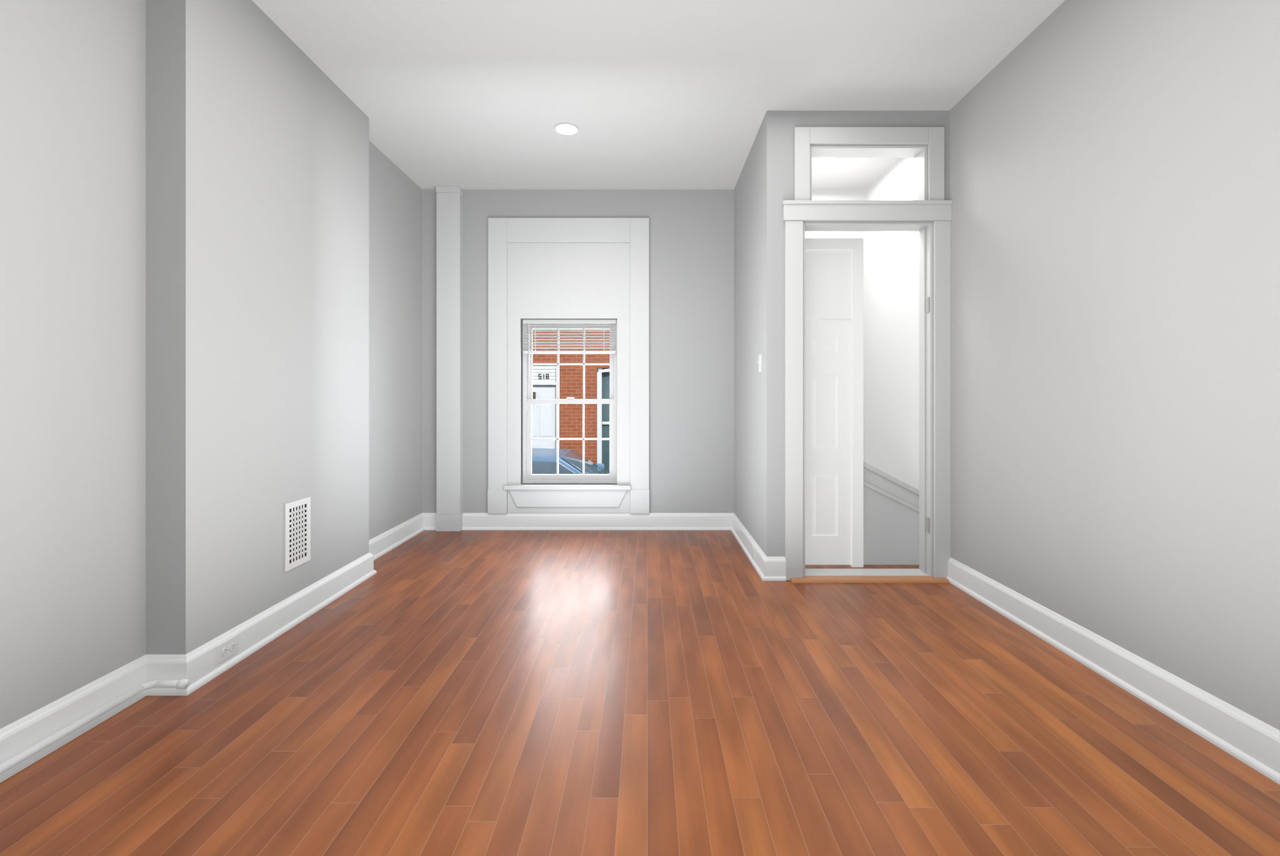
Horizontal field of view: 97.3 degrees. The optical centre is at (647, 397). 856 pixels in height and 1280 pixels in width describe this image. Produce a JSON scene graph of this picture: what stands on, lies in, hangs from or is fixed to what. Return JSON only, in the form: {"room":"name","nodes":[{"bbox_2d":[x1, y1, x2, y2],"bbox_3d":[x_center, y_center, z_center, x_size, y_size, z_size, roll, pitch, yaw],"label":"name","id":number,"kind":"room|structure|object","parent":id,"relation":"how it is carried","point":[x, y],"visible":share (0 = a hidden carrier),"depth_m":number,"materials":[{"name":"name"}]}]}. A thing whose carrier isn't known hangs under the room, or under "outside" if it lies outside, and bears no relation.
{"room":"empty living room","nodes":[
{"label":"empty living room","id":0,"kind":"room"},
{"bbox_2d":[0,0,422,729],"bbox_3d":[-1.905,-0.320,1.550,0.350,3.080,6.300,0,0,0],"label":"wall","id":1,"kind":"structure","parent":0,"point":[211,262],"depth_m":2.11,"materials":[{"name":"grey paint"}]},
{"bbox_2d":[0,679,190,774],"bbox_3d":[-1.771,1.054,0.269,0.150,0.034,3.637,0,0,0],"label":"pipe","id":2,"kind":"object","parent":1,"relation":"attached to","point":[181,684],"visible":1,"depth_m":1.84,"materials":[{"name":"white"}]},
{"bbox_2d":[216,634,238,664],"bbox_3d":[-1.707,1.024,2.293,0.008,0.072,0.117,0,0,0],"label":"baseboard outlet","id":3,"kind":"object","parent":1,"relation":"attached to","point":[230,647],"visible":1,"depth_m":2.29,"materials":[{"name":"white plastic"}]},
{"bbox_2d":[284,496,310,572],"bbox_3d":[-1.727,0.669,2.784,0.006,0.325,0.199,0,0,0],"label":"air vent","id":4,"kind":"object","parent":1,"relation":"in","point":[297,513],"visible":1,"depth_m":2.77,"materials":[{"name":"white plastic"}]},
{"bbox_2d":[435,185,462,531],"bbox_3d":[-1.637,-0.320,4.660,0.202,2.840,0.081,0,0,0],"label":"pilaster","id":5,"kind":"object","parent":1,"relation":"attached to","point":[449,516],"visible":1,"depth_m":4.62,"materials":[{"name":"white"}]},
{"bbox_2d":[0,512,1279,784],"bbox_3d":[-0.025,1.032,1.550,3.710,0.137,6.300,0,0,0],"label":"baseboard","id":6,"kind":"structure","parent":1,"relation":"attached to","point":[1252,741],"depth_m":2.28,"materials":[{"name":"white wood"}]},
{"bbox_2d":[503,483,630,507],"bbox_3d":[-0.662,0.818,4.710,1.052,0.183,0.130,0,0,0],"label":"window sill","id":7,"kind":"structure","parent":0,"point":[533,495],"depth_m":4.67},
{"bbox_2d":[422,189,734,513],"bbox_3d":[-0.025,-0.320,4.830,4.110,3.080,0.260,0,0,0],"label":"wall","id":8,"kind":"structure","parent":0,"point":[691,231],"depth_m":4.70,"materials":[{"name":"grey paint"}]},
{"bbox_2d":[487,217,649,513],"bbox_3d":[-0.652,-0.266,4.718,1.341,2.454,0.113,0,0,0],"label":"window frame","id":9,"kind":"structure","parent":8,"relation":"in","point":[501,231],"depth_m":4.67,"materials":[{"name":"white wood"}]},
{"bbox_2d":[507,242,630,512],"bbox_3d":[-0.652,-0.165,4.694,1.023,2.252,0.012,0,0,0],"label":"panel","id":10,"kind":"object","parent":9,"relation":"attached to","point":[546,280],"depth_m":4.69,"materials":[{"name":"white paint"}]},
{"bbox_2d":[522,319,615,380],"bbox_3d":[-0.653,-0.398,4.740,0.781,0.516,0.038,0,0,0],"label":"mini blind","id":11,"kind":"object","parent":9,"relation":"attached to","point":[524,321],"depth_m":4.74,"materials":[{"name":"white plastic"}]},
{"bbox_2d":[522,320,617,483],"bbox_3d":[-0.654,0.033,4.815,0.805,1.386,0.080,0,0,0],"label":"window","id":12,"kind":"structure","parent":9,"relation":"in","point":[528,400],"depth_m":4.79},
{"bbox_2d":[597,368,609,472],"bbox_3d":[-0.610,0.575,12.045,1.020,2.410,0.210,0,0,0],"label":"window","id":13,"kind":"structure","parent":0,"point":[603,375],"depth_m":12.10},
{"bbox_2d":[0,530,1279,855],"bbox_3d":[-0.025,1.160,1.550,3.710,0.120,6.300,0,0,0],"label":"floor","id":14,"kind":"structure","parent":0,"point":[480,693],"depth_m":1.80,"materials":[{"name":"brown wood"}]},
{"bbox_2d":[805,157,919,489],"bbox_3d":[1.347,-0.320,4.125,0.965,2.840,1.150,0,0,0],"label":"wall","id":15,"kind":"structure","parent":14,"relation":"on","point":[891,259],"depth_m":4.21,"materials":[{"name":"white paint"}]},
{"bbox_2d":[789,575,949,582],"bbox_3d":[1.327,1.091,3.377,0.935,0.018,0.075,0,0,0],"label":"threshold","id":16,"kind":"object","parent":14,"relation":"on","point":[806,579],"depth_m":3.36,"materials":[{"name":"brown wood"}]},
{"bbox_2d":[251,0,1064,189],"bbox_3d":[-0.025,-1.800,1.550,3.710,0.120,6.300,0,0,0],"label":"ceiling","id":17,"kind":"structure","parent":0,"point":[468,94],"depth_m":3.02,"materials":[{"name":"white paint"}]},
{"bbox_2d":[554,122,579,135],"bbox_3d":[-0.522,-1.736,3.642,0.160,0.008,0.160,0,0,0],"label":"recessed light","id":18,"kind":"object","parent":17,"relation":"in","point":[566,129],"visible":1,"depth_m":3.63,"materials":[{"name":"white"}]},
{"bbox_2d":[818,157,837,160],"bbox_3d":[1.310,-1.736,4.050,0.146,0.008,0.146,0,0,0],"label":"recessed light","id":19,"kind":"object","parent":17,"relation":"in","point":[821,159],"visible":0.37,"depth_m":4.09,"materials":[{"name":"white"}]},
{"bbox_2d":[734,122,762,550],"bbox_3d":[0.795,-0.320,4.125,0.140,2.840,1.150,0,0,0],"label":"wall","id":20,"kind":"structure","parent":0,"point":[748,189],"depth_m":4.02,"materials":[{"name":"grey paint"}]},
{"bbox_2d":[757,353,761,372],"bbox_3d":[0.715,-0.220,3.600,0.021,0.114,0.070,0,0,0],"label":"light switch","id":21,"kind":"object","parent":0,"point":[760,356],"visible":1,"depth_m":3.59,"materials":[{"name":"white plastic"}]},
{"bbox_2d":[762,110,949,556],"bbox_3d":[1.278,-0.320,3.480,1.105,2.840,0.140,0,0,0],"label":"wall","id":22,"kind":"structure","parent":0,"point":[778,126],"depth_m":3.41,"materials":[{"name":"grey paint"}]},
{"bbox_2d":[782,126,952,580],"bbox_3d":[1.323,-0.266,3.461,1.014,2.731,0.178,0,0,0],"label":"door frame","id":23,"kind":"structure","parent":22,"relation":"in","point":[925,145],"depth_m":3.39,"materials":[{"name":"white wood"}]},
{"bbox_2d":[805,238,863,567],"bbox_3d":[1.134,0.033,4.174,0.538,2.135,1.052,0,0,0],"label":"door","id":24,"kind":"structure","parent":23,"relation":"in","point":[834,267],"depth_m":3.65,"materials":[{"name":"white wood"}]},
{"bbox_2d":[805,320,851,564],"bbox_3d":[1.101,0.292,3.681,0.451,1.593,0.034,0,0,0],"label":"panel door","id":25,"kind":"structure","parent":24,"relation":"in","point":[828,342],"depth_m":3.66,"materials":[{"name":"white wood"}]},
{"bbox_2d":[925,297,929,532],"bbox_3d":[1.708,0.105,3.433,0.012,1.430,0.046,0,0,0],"label":"door hinges","id":26,"kind":"object","parent":23,"relation":"attached to","point":[927,300],"depth_m":3.42,"materials":[{"name":"grey metal"}]},
{"bbox_2d":[863,461,919,564],"bbox_3d":[1.617,0.756,3.705,0.427,0.689,0.050,0,0,0],"label":"stair skirting panel","id":27,"kind":"object","parent":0,"point":[891,505],"depth_m":3.70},
{"bbox_2d":[949,0,1279,730],"bbox_3d":[1.930,-0.320,1.550,0.200,3.080,6.300,0,0,0],"label":"wall","id":28,"kind":"structure","parent":0,"point":[1114,178],"depth_m":2.10,"materials":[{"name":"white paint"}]},
{"label":"outside","id":29,"kind":"structure","parent":0,"visible":0},
{"bbox_3d":[-1.000,2.330,8.480,26.000,0.340,7.040,0,0,0],"label":"sidewalk","id":30,"kind":"object","parent":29,"visible":0},
{"bbox_2d":[532,329,609,463],"bbox_3d":[-1.000,-2.700,12.150,26.000,10.400,0.300,0,0,0],"label":"house","id":31,"kind":"structure","parent":30,"relation":"on","point":[571,376],"depth_m":12.00,"materials":[{"name":"brick"}]},
{"bbox_2d":[532,365,559,448],"bbox_3d":[-2.335,0.738,11.785,1.130,2.836,0.670,0,0,0],"label":"entry","id":32,"kind":"object","parent":31,"relation":"in","point":[544,377],"depth_m":12.02,"materials":[{"name":"white wood"}]},
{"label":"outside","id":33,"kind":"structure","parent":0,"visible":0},
{"bbox_3d":[-1.000,2.400,8.430,26.000,0.200,4.340,0,0,0],"label":"asphalt","id":34,"kind":"object","parent":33,"visible":0},
{"bbox_2d":[532,448,609,473],"bbox_3d":[-1.651,1.600,9.450,4.598,1.400,1.960,0,0,0],"label":"sedan","id":35,"kind":"object","parent":34,"relation":"on","point":[544,460],"visible":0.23,"depth_m":8.86,"materials":[{"name":"blue paint"}]}
]}

